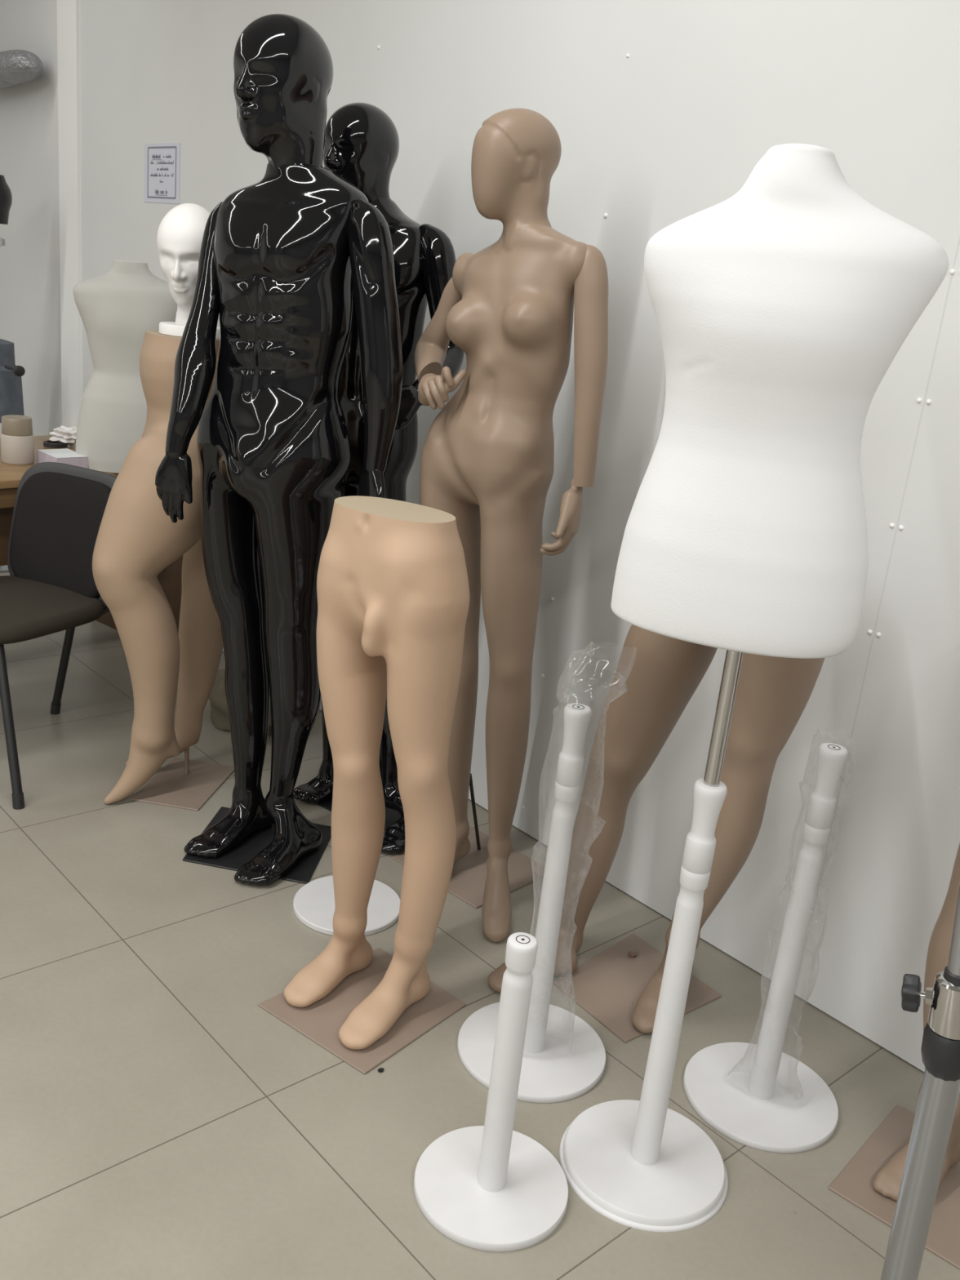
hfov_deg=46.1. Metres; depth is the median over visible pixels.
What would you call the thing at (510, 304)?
mannequin
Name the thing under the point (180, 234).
head
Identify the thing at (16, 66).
display
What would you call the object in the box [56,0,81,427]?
trim
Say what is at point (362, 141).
mannequin
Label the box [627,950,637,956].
paper scrap
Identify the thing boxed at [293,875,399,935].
stand base
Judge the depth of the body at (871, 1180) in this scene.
1.94 m
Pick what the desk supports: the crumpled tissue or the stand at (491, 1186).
the crumpled tissue
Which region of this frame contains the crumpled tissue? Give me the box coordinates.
[48,426,76,445]
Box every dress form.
[72,259,177,473]
[559,143,948,1232]
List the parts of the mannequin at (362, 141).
plate, arm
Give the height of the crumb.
0.006 m
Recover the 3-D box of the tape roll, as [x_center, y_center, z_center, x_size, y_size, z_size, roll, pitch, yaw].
[-1.484,-0.685,3.942,0.080,0.015,0.080,-10,24,-41]
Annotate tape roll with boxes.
[43,440,67,448]
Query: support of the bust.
on the floor
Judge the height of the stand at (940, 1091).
1.127 m
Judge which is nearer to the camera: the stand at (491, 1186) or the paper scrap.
the stand at (491, 1186)
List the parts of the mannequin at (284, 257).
arm, plate, arm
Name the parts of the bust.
post, knob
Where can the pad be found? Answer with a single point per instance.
(65, 455)
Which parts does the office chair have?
leg, seat, backrest, leg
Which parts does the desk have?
panel, panel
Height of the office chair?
0.800 m
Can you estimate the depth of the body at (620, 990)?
2.25 m
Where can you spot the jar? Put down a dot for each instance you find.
(16, 437)
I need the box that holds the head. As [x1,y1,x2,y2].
[156,203,219,339]
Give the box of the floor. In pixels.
[0,572,959,1279]
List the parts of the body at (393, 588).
plate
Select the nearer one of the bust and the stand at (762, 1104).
the stand at (762, 1104)
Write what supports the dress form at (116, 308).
on the desk
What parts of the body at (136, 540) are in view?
plate, heel rod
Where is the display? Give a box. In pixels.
[0,49,43,88]
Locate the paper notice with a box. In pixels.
[144,142,180,204]
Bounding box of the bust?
[0,174,25,573]
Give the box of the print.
[150,154,173,195]
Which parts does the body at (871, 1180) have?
plate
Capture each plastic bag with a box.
[530,644,636,1053]
[726,730,853,1086]
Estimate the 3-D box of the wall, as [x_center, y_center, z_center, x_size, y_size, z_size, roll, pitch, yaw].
[0.443,-0.839,2.518,0.104,2.996,9.800,-10,24,-41]
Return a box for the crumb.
[377,1067,383,1072]
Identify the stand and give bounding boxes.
[413,932,568,1251]
[457,702,605,1102]
[683,742,848,1153]
[880,883,959,1279]
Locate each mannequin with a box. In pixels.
[155,13,402,885]
[293,102,464,853]
[392,107,608,942]
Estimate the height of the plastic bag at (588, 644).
0.834 m
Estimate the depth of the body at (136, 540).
2.85 m
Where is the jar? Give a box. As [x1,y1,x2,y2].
[0,414,34,464]
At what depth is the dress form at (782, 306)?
1.50 m
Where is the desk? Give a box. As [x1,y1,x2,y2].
[0,435,183,635]
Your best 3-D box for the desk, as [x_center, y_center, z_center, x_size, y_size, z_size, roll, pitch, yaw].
[-1.677,-0.231,3.672,0.700,0.720,1.450,19,22,36]
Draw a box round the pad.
[36,448,88,468]
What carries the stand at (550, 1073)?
on the floor
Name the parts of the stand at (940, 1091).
knob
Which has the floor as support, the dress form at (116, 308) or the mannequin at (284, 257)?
the mannequin at (284, 257)
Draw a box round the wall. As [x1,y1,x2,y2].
[0,0,959,1071]
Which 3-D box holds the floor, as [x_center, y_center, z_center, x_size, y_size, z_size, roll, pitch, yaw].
[-4.574,1.483,-1.264,13.136,0.100,9.800,-10,24,-41]
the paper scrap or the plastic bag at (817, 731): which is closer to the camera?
the plastic bag at (817, 731)
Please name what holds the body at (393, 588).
on the floor
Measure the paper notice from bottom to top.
0.202 m
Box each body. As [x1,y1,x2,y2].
[92,329,234,811]
[257,495,470,1074]
[488,624,824,1042]
[828,843,959,1269]
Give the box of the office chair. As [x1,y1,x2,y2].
[0,462,128,808]
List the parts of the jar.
lid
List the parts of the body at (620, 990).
plate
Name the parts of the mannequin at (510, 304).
arm, plate, calf rod, arm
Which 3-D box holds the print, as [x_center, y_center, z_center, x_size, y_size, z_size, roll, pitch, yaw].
[-1.156,-1.691,4.097,0.001,0.141,0.180,-10,24,-41]
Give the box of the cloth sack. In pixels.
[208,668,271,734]

